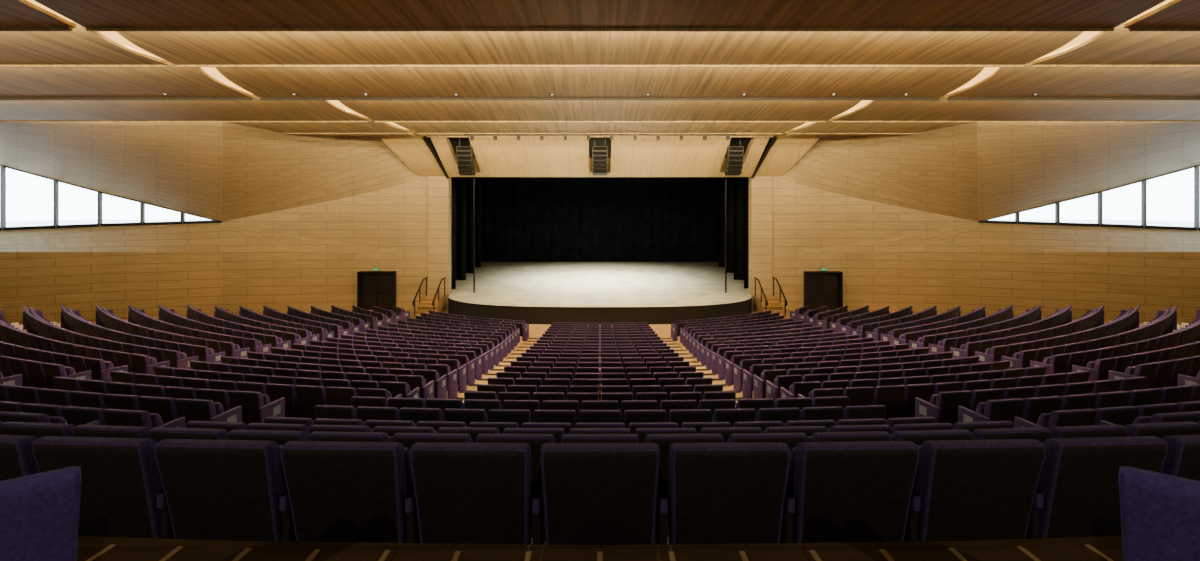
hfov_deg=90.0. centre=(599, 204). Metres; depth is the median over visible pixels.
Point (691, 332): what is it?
seats
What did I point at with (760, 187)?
wall
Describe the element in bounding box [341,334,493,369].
seats
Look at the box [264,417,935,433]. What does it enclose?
seats
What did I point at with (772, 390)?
seats
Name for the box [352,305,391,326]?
seats
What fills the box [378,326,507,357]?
seats
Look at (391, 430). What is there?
seats
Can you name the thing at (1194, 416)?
seats
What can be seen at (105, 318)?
seats
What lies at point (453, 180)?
curtain
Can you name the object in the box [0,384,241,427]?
seats
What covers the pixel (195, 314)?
seats
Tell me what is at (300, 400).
seats
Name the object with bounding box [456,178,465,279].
curtain
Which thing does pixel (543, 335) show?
seats
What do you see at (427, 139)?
trim proscenium fin
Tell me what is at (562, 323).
seats
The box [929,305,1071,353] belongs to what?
seats
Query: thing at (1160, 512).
chair
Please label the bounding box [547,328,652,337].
seats
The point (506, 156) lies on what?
wall
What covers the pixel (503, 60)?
ceiling
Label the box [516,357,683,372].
seats
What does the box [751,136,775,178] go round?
trim proscenium fin
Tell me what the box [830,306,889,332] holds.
seats
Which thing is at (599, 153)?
loudspeaker
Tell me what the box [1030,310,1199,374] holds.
seats
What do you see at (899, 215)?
wall
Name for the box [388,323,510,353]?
seats
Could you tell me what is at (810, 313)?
seats
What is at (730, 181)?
curtain
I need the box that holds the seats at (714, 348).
[706,334,858,369]
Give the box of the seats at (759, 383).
[753,356,978,398]
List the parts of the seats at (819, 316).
seat, seat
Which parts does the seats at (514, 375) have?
seat, seat, seat, seat, seat, seat, seat, seat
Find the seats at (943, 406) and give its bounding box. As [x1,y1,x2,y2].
[915,376,1146,424]
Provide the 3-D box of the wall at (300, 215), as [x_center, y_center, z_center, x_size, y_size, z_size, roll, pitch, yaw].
[-23.227,0.715,14.150,32.547,11.170,44.300,0,0,0]
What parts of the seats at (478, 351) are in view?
seat, seat, seat, seat, seat, seat, seat, seat, seat, seat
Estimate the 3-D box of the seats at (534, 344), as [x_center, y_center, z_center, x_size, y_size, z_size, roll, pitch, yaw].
[0.000,4.983,19.892,4.472,0.880,0.638,0,0,0]
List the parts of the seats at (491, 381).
seat, seat, seat, seat, seat, seat, seat, seat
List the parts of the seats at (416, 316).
seat, seat, seat, seat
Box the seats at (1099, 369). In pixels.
[1072,341,1199,381]
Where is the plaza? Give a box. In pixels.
[6,219,1193,226]
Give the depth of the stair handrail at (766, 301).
34.27 m
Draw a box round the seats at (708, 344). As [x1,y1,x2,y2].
[701,332,845,364]
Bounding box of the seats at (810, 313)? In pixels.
[799,306,827,323]
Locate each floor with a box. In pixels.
[11,321,1188,560]
[56,310,1143,337]
[449,262,750,294]
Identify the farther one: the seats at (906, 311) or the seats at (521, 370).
the seats at (906, 311)
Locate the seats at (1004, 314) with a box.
[892,305,1012,348]
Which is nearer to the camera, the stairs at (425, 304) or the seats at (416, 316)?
the seats at (416, 316)
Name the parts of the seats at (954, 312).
seat, seat, seat, seat, seat, seat, seat, seat, seat, seat, seat, seat, seat, seat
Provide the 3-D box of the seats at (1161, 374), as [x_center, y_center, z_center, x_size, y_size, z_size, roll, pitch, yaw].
[15.840,3.452,14.562,13.226,0.880,1.214,0,0,-31]
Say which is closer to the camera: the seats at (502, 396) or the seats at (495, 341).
the seats at (502, 396)
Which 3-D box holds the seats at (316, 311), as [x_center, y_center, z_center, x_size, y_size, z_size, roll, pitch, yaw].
[-12.069,5.321,27.535,5.017,0.880,0.688,0,0,42]
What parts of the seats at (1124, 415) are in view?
seat, seat, seat, seat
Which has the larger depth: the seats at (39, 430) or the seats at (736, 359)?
the seats at (736, 359)
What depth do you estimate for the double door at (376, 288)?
35.89 m
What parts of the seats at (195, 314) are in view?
seat, seat, seat, seat, seat, seat, seat, seat, seat, seat, seat, seat, seat, seat, seat, seat, seat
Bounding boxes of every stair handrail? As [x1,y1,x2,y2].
[412,277,445,314]
[754,277,787,314]
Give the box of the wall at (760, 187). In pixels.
[749,176,772,309]
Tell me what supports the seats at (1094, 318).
on the floor at (90, 548)
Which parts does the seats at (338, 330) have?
seat, seat, seat, seat, seat, seat, seat, seat, seat, seat, seat, seat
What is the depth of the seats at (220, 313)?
22.65 m
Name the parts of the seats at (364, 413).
seat, seat, seat, seat, seat, seat, seat, seat, seat, seat, seat, seat, seat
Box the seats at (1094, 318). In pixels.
[950,305,1103,358]
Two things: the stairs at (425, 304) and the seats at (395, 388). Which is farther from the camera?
the stairs at (425, 304)
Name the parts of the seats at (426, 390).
seat, seat, seat, seat, seat, seat, seat, seat, seat, seat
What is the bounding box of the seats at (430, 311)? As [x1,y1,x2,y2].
[428,310,528,336]
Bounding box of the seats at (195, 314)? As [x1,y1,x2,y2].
[187,305,307,348]
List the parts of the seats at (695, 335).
seat, seat, seat, seat, seat, seat, seat, seat, seat, seat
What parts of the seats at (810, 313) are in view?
seat, seat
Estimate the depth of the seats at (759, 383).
13.16 m
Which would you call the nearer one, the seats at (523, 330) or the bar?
the seats at (523, 330)
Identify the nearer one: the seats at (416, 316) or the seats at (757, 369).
the seats at (757, 369)
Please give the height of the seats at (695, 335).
0.880 m
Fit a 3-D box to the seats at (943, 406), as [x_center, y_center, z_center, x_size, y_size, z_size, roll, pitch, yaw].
[6.809,3.186,9.390,3.925,0.880,0.582,0,0,-12]
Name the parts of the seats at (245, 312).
seat, seat, seat, seat, seat, seat, seat, seat, seat, seat, seat, seat, seat, seat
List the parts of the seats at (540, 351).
seat, seat, seat, seat, seat, seat, seat, seat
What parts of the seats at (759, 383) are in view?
seat, seat, seat, seat, seat, seat, seat, seat, seat, seat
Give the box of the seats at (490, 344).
[354,332,498,364]
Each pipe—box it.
[473,178,474,292]
[725,178,726,292]
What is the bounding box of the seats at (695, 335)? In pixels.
[689,323,811,353]
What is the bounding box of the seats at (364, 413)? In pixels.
[314,405,885,427]
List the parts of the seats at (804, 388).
seat, seat, seat, seat, seat, seat, seat, seat, seat, seat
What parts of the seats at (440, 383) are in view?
seat, seat, seat, seat, seat, seat, seat, seat, seat, seat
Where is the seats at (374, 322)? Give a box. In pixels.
[331,305,382,329]
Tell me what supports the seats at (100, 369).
on the floor at (90, 548)
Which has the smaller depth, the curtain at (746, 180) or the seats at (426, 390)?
the seats at (426, 390)
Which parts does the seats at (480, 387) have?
seat, seat, seat, seat, seat, seat, seat, seat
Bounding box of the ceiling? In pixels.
[0,0,1199,136]
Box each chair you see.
[0,466,81,560]
[1118,466,1199,560]
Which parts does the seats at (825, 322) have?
seat, seat, seat, seat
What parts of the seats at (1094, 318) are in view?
seat, seat, seat, seat, seat, seat, seat, seat, seat, seat, seat, seat, seat, seat, seat, seat, seat, seat, seat, seat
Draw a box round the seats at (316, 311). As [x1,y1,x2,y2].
[310,306,369,332]
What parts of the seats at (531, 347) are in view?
seat, seat, seat, seat, seat, seat, seat, seat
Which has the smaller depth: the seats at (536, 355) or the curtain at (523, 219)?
the seats at (536, 355)
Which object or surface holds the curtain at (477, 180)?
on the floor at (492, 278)
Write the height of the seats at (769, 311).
0.880 m
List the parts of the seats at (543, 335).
seat, seat, seat, seat, seat, seat, seat, seat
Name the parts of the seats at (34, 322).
seat, seat, seat, seat, seat, seat, seat, seat, seat, seat, seat, seat, seat, seat, seat, seat, seat, seat, seat, seat, seat, seat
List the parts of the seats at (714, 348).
seat, seat, seat, seat, seat, seat, seat, seat, seat, seat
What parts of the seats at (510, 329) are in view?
seat, seat, seat, seat, seat, seat, seat, seat, seat, seat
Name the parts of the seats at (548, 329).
seat, seat, seat, seat, seat, seat, seat, seat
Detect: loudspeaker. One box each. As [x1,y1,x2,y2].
[456,138,474,174]
[592,138,607,174]
[725,138,743,174]
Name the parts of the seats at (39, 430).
seat, seat, seat, seat, seat, seat, seat, seat, seat, seat, seat, seat, seat, seat, seat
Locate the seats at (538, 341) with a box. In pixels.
[537,340,662,349]
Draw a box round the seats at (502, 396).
[464,391,735,417]
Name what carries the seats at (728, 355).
on the floor at (90, 548)
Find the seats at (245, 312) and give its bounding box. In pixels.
[239,306,333,341]
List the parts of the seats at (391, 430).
seat, seat, seat, seat, seat, seat, seat, seat, seat, seat, seat, seat, seat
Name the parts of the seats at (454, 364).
seat, seat, seat, seat, seat, seat, seat, seat, seat, seat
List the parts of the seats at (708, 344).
seat, seat, seat, seat, seat, seat, seat, seat, seat, seat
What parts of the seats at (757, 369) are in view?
seat, seat, seat, seat, seat, seat, seat, seat, seat, seat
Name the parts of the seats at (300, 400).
seat, seat, seat, seat, seat, seat, seat, seat, seat, seat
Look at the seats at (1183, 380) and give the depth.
10.39 m
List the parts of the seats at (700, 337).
seat, seat, seat, seat, seat, seat, seat, seat, seat, seat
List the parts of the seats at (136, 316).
seat, seat, seat, seat, seat, seat, seat, seat, seat, seat, seat, seat, seat, seat, seat, seat, seat, seat, seat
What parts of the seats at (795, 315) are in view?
seat, seat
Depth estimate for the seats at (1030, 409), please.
7.90 m
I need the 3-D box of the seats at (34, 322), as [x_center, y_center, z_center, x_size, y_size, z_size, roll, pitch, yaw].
[-15.294,3.973,17.731,12.126,0.880,1.164,0,0,33]
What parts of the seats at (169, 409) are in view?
seat, seat, seat, seat, seat, seat, seat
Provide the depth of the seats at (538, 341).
20.62 m
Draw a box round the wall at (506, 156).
[379,136,820,177]
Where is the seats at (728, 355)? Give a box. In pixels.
[718,340,889,378]
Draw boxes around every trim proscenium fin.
[424,136,448,178]
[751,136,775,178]
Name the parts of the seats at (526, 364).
seat, seat, seat, seat, seat, seat, seat, seat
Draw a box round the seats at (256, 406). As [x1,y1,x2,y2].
[53,376,284,424]
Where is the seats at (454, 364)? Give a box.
[271,347,466,391]
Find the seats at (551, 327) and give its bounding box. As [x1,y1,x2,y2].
[549,326,650,332]
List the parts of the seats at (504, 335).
seat, seat, seat, seat, seat, seat, seat, seat, seat, seat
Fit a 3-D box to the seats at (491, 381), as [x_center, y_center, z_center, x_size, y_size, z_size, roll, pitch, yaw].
[0.000,3.807,11.877,4.476,0.880,0.608,0,0,0]
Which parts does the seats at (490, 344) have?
seat, seat, seat, seat, seat, seat, seat, seat, seat, seat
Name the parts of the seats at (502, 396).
seat, seat, seat, seat, seat, seat, seat, seat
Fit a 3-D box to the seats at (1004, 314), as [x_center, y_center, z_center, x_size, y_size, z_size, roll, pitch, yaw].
[13.838,4.697,22.712,9.392,0.880,0.986,0,0,-37]
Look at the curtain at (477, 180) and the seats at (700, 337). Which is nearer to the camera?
the seats at (700, 337)
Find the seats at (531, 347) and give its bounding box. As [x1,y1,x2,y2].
[530,346,669,356]
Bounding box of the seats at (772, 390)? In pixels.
[766,361,1009,400]
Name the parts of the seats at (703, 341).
seat, seat, seat, seat, seat, seat, seat, seat, seat, seat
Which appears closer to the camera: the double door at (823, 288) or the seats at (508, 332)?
the seats at (508, 332)
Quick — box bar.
[464,134,735,139]
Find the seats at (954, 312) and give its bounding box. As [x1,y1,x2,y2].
[866,306,960,341]
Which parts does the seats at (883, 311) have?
seat, seat, seat, seat, seat, seat, seat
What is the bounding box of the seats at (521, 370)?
[504,366,695,378]
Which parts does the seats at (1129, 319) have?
seat, seat, seat, seat, seat, seat, seat, seat, seat, seat, seat, seat, seat, seat, seat, seat, seat, seat, seat, seat, seat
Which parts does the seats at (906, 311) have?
seat, seat, seat, seat, seat, seat, seat, seat, seat, seat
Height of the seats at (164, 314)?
0.880 m
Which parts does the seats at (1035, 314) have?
seat, seat, seat, seat, seat, seat, seat, seat, seat, seat, seat, seat, seat, seat, seat, seat, seat, seat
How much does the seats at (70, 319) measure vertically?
0.880 m
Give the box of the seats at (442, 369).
[247,352,456,398]
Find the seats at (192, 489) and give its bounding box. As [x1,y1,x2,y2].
[0,435,1199,544]
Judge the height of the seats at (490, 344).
0.880 m
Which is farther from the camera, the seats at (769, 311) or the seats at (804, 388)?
the seats at (769, 311)
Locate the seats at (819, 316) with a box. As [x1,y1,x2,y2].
[808,305,847,326]
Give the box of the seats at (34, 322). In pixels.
[23,305,198,368]
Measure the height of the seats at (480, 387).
0.880 m
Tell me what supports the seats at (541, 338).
on the floor at (90, 548)
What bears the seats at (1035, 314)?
on the floor at (90, 548)
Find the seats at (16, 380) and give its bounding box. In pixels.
[0,371,21,385]
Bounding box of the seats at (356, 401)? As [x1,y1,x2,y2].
[351,396,848,426]
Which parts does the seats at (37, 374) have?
seat, seat, seat, seat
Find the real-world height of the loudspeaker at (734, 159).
2.052 m
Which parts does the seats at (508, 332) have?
seat, seat, seat, seat, seat, seat, seat, seat, seat, seat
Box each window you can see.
[0,165,221,229]
[978,165,1199,229]
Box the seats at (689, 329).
[683,318,792,346]
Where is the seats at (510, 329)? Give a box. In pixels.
[407,318,516,346]
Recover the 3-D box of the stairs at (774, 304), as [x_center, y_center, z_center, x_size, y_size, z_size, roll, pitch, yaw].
[9.750,5.840,34.570,1.100,0.920,2.660,0,0,0]
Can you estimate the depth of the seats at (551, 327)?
25.64 m
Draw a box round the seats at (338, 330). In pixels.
[263,305,348,338]
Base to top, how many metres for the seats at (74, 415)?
0.880 m
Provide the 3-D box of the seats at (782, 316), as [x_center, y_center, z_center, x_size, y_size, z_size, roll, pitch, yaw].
[6.149,5.644,27.270,5.555,0.880,0.766,0,0,-24]
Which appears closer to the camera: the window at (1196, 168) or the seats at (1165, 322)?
the seats at (1165, 322)
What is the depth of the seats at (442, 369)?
14.17 m
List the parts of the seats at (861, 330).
seat, seat, seat, seat, seat, seat, seat, seat, seat, seat, seat, seat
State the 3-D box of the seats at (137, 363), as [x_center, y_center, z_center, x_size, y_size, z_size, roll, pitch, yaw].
[-15.502,3.807,16.697,12.673,0.880,1.199,0,0,33]
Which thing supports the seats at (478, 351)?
on the floor at (90, 548)
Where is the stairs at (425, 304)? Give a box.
[414,295,445,318]
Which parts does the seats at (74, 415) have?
seat, seat, seat, seat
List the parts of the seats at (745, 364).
seat, seat, seat, seat, seat, seat, seat, seat, seat, seat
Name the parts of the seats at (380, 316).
seat, seat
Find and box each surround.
[357,271,395,307]
[804,271,842,307]
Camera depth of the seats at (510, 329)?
25.64 m
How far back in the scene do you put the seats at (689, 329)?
25.64 m
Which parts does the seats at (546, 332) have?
seat, seat, seat, seat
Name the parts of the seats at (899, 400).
seat, seat, seat, seat, seat, seat, seat, seat, seat, seat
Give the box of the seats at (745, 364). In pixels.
[733,347,928,391]
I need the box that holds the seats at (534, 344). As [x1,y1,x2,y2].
[533,343,666,352]
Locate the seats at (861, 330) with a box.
[851,305,936,338]
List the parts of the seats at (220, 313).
seat, seat, seat, seat, seat, seat, seat, seat, seat, seat, seat, seat, seat, seat, seat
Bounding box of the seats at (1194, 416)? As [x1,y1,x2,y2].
[1101,411,1199,424]
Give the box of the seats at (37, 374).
[0,355,90,388]
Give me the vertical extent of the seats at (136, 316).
0.880 m
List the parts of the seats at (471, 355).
seat, seat, seat, seat, seat, seat, seat, seat, seat, seat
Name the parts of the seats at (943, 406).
seat, seat, seat, seat, seat, seat, seat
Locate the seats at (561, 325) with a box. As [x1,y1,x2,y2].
[551,324,648,329]
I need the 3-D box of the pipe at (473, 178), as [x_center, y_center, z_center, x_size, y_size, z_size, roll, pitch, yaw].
[-7.720,1.840,36.800,0.100,7.080,0.095,0,0,0]
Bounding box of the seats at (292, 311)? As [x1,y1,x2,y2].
[287,306,359,335]
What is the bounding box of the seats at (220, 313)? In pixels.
[214,306,318,344]
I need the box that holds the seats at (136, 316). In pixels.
[128,305,270,353]
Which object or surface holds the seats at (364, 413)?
on the floor at (90, 548)
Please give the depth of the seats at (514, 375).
12.61 m
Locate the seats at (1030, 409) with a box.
[958,384,1199,427]
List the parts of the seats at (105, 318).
seat, seat, seat, seat, seat, seat, seat, seat, seat, seat, seat, seat, seat, seat, seat, seat, seat, seat, seat, seat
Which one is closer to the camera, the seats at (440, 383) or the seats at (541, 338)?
the seats at (440, 383)
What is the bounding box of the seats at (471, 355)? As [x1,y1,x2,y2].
[310,340,481,378]
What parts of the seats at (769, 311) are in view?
seat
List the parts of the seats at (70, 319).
seat, seat, seat, seat, seat, seat, seat, seat, seat, seat, seat, seat, seat, seat, seat, seat, seat, seat, seat, seat, seat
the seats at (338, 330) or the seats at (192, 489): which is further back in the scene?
the seats at (338, 330)
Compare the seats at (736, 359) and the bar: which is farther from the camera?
the bar
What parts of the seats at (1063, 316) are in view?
seat, seat, seat, seat, seat, seat, seat, seat, seat, seat, seat, seat, seat, seat, seat, seat, seat, seat, seat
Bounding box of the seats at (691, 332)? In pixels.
[686,320,801,349]
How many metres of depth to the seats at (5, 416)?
5.37 m
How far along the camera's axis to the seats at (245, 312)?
23.54 m
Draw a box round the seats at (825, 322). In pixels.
[817,305,868,329]
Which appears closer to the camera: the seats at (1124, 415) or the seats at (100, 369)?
the seats at (1124, 415)
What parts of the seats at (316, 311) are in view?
seat, seat, seat, seat, seat, seat, seat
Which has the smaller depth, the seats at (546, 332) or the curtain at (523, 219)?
the seats at (546, 332)
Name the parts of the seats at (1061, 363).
seat, seat, seat, seat, seat, seat, seat, seat, seat, seat, seat, seat, seat, seat, seat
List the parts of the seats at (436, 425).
seat, seat, seat, seat, seat, seat, seat, seat, seat, seat, seat, seat, seat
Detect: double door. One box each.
[361,273,391,309]
[808,273,838,309]
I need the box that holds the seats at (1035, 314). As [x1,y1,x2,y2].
[909,305,1041,353]
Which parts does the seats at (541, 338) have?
seat, seat, seat, seat, seat, seat, seat, seat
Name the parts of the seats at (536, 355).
seat, seat, seat, seat, seat, seat, seat, seat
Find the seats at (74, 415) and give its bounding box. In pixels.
[0,401,184,429]
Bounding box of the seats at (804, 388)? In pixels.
[780,366,1046,397]
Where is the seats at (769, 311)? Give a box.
[671,310,771,336]
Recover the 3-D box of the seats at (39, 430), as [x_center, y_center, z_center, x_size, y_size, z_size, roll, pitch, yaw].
[0.000,1.940,4.405,12.711,0.880,1.062,0,0,0]
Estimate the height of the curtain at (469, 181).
11.880 m
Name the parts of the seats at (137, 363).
seat, seat, seat, seat, seat, seat, seat, seat, seat, seat, seat, seat, seat, seat, seat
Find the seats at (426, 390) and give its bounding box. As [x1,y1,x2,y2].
[190,361,433,400]
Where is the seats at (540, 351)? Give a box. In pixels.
[526,349,673,361]
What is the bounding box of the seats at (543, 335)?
[542,334,657,342]
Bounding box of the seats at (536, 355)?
[521,353,678,362]
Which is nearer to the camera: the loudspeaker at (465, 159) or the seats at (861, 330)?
the seats at (861, 330)
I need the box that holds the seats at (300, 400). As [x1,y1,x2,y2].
[110,371,401,419]
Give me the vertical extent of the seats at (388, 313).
0.880 m
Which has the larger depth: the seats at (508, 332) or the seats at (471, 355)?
the seats at (508, 332)
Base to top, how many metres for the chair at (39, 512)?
0.693 m
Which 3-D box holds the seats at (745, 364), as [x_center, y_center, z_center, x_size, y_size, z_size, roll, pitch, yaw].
[6.138,4.269,15.639,5.575,0.880,0.668,0,0,-14]
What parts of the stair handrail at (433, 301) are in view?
rail, rail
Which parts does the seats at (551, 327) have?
seat, seat, seat, seat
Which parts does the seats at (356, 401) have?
seat, seat, seat, seat, seat, seat, seat, seat, seat, seat, seat, seat, seat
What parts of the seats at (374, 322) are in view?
seat, seat, seat, seat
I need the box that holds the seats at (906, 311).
[840,306,912,335]
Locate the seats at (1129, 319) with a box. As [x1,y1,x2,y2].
[975,305,1138,362]
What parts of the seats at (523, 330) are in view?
seat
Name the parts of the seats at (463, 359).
seat, seat, seat, seat, seat, seat, seat, seat, seat, seat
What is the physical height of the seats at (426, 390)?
0.880 m
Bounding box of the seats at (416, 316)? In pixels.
[415,315,519,343]
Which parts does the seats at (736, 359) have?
seat, seat, seat, seat, seat, seat, seat, seat, seat, seat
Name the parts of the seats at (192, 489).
seat, seat, seat, seat, seat, seat, seat, seat, seat, seat, seat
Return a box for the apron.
[448,295,751,324]
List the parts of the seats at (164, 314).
seat, seat, seat, seat, seat, seat, seat, seat, seat, seat, seat, seat, seat, seat, seat, seat, seat, seat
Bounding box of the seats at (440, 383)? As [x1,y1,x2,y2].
[221,356,446,398]
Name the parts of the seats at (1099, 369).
seat, seat, seat, seat, seat, seat, seat, seat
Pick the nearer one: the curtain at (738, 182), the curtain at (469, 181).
the curtain at (738, 182)
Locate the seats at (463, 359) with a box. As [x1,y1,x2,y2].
[291,344,474,384]
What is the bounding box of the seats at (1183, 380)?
[1178,371,1199,385]
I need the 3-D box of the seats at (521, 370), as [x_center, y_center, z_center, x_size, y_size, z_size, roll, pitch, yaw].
[0.000,4.126,13.880,4.475,0.880,0.614,0,0,0]
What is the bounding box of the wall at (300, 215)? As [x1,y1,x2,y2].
[0,122,426,324]
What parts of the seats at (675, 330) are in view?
seat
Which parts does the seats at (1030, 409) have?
seat, seat, seat, seat, seat, seat, seat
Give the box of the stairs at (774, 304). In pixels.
[754,295,785,318]
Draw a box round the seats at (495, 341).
[366,329,502,361]
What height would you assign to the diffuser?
0.830 m
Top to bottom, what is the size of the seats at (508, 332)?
0.880 m
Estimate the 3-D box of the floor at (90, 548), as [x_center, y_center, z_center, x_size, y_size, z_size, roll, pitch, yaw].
[0.000,3.878,12.948,48.500,5.043,40.897,0,0,0]
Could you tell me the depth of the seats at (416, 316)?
26.67 m
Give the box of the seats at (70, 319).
[61,305,224,362]
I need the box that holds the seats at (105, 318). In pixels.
[96,305,249,358]
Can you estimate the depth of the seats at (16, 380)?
10.39 m
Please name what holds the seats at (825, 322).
on the floor at (90, 548)
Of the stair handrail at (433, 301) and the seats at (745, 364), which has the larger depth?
the stair handrail at (433, 301)
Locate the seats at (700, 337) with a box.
[692,326,821,357]
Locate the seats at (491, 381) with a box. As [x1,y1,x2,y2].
[488,377,711,392]
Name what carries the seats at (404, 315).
on the floor at (90, 548)
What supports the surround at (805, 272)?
attached to the wall at (899, 215)
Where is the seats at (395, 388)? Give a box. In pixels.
[153,366,419,397]
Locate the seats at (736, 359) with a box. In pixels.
[725,344,908,384]
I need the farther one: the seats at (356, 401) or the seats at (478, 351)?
the seats at (478, 351)
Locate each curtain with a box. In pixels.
[451,178,455,288]
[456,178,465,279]
[466,178,472,272]
[475,178,480,266]
[481,178,718,261]
[719,178,724,266]
[727,178,733,272]
[734,178,743,279]
[744,178,748,288]
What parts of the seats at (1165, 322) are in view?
seat, seat, seat, seat, seat, seat, seat, seat, seat, seat, seat, seat, seat, seat, seat, seat, seat, seat, seat, seat, seat, seat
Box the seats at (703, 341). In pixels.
[697,329,833,361]
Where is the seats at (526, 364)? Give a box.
[511,361,688,372]
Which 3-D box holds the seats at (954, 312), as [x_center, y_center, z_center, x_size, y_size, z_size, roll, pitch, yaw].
[13.241,4.983,24.709,7.754,0.880,0.868,0,0,-39]
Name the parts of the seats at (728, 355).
seat, seat, seat, seat, seat, seat, seat, seat, seat, seat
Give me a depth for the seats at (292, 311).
25.57 m
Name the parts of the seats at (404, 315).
seat, seat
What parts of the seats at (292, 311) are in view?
seat, seat, seat, seat, seat, seat, seat, seat, seat, seat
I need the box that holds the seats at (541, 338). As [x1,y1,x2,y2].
[540,337,659,346]
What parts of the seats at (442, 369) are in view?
seat, seat, seat, seat, seat, seat, seat, seat, seat, seat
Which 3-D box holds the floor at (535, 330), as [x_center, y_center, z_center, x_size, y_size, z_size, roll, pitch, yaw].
[0.000,6.400,15.000,84.000,0.200,46.000,0,0,0]
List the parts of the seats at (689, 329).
seat, seat, seat, seat, seat, seat, seat, seat, seat, seat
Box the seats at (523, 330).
[420,312,527,340]
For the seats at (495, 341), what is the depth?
21.38 m
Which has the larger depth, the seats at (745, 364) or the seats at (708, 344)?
the seats at (708, 344)
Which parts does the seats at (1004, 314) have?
seat, seat, seat, seat, seat, seat, seat, seat, seat, seat, seat, seat, seat, seat, seat, seat, seat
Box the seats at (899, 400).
[798,371,1089,419]
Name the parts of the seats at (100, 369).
seat, seat, seat, seat, seat, seat, seat, seat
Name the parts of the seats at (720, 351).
seat, seat, seat, seat, seat, seat, seat, seat, seat, seat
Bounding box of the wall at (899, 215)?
[773,122,1199,324]
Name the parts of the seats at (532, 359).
seat, seat, seat, seat, seat, seat, seat, seat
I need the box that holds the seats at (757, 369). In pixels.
[743,352,952,398]
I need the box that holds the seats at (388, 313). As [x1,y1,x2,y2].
[372,306,400,323]
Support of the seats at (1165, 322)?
on the floor at (90, 548)
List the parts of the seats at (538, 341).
seat, seat, seat, seat, seat, seat, seat, seat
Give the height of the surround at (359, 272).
2.340 m
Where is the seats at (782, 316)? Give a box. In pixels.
[680,315,784,343]
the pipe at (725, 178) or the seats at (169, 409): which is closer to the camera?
the seats at (169, 409)
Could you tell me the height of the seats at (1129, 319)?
0.880 m
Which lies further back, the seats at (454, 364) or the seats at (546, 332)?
the seats at (546, 332)
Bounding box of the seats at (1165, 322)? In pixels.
[1001,305,1176,368]
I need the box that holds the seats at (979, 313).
[881,306,985,344]
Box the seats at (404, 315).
[391,306,409,320]
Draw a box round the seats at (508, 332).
[398,320,513,349]
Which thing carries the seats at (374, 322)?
on the floor at (90, 548)
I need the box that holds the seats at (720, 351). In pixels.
[712,337,873,373]
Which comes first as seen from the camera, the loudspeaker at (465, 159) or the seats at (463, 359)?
the seats at (463, 359)
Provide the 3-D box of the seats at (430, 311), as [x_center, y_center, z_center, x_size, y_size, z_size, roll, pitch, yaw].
[-6.156,5.860,29.552,6.085,0.880,0.856,0,0,28]
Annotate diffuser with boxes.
[27,0,1172,129]
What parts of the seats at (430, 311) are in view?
seat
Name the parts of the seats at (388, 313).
seat, seat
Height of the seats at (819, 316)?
0.880 m
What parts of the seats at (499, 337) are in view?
seat, seat, seat, seat, seat, seat, seat, seat, seat, seat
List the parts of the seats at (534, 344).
seat, seat, seat, seat, seat, seat, seat, seat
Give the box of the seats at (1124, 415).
[1015,401,1199,429]
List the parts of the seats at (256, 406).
seat, seat, seat, seat, seat, seat, seat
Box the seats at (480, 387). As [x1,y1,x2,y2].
[477,384,722,399]
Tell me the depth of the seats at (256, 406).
9.01 m
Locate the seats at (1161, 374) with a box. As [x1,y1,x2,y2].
[1109,355,1199,388]
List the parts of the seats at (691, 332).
seat, seat, seat, seat, seat, seat, seat, seat, seat, seat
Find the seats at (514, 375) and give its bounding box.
[496,372,703,385]
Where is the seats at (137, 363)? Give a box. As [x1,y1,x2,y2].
[0,310,169,374]
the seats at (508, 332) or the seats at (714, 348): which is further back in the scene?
the seats at (508, 332)
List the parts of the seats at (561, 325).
seat, seat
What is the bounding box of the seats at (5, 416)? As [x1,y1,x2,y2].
[0,411,98,424]
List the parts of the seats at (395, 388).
seat, seat, seat, seat, seat, seat, seat, seat, seat, seat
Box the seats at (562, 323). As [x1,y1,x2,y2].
[553,322,646,328]
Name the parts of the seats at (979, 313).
seat, seat, seat, seat, seat, seat, seat, seat, seat, seat, seat, seat, seat, seat, seat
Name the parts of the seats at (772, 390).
seat, seat, seat, seat, seat, seat, seat, seat, seat, seat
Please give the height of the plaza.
0.400 m
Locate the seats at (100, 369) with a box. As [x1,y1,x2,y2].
[0,341,127,381]
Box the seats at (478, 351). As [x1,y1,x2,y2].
[326,337,487,373]
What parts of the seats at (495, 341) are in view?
seat, seat, seat, seat, seat, seat, seat, seat, seat, seat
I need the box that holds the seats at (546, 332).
[545,331,654,337]
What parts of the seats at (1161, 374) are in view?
seat, seat, seat, seat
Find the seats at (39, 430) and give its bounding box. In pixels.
[0,421,1199,492]
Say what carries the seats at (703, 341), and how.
on the floor at (90, 548)
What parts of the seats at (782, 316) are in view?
seat, seat, seat, seat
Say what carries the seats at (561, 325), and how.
on the floor at (90, 548)
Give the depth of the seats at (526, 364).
14.61 m
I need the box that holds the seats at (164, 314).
[158,305,290,353]
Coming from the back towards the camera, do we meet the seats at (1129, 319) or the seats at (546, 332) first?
the seats at (546, 332)
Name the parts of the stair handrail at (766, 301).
rail, rail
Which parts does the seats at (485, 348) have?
seat, seat, seat, seat, seat, seat, seat, seat, seat, seat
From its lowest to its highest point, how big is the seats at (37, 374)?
0.880 m
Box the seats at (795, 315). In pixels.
[790,306,808,320]
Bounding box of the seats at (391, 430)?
[185,421,1014,442]
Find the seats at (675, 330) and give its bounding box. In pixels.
[672,312,779,340]
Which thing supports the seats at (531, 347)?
on the floor at (90, 548)
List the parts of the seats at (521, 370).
seat, seat, seat, seat, seat, seat, seat, seat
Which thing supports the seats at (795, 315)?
on the floor at (90, 548)

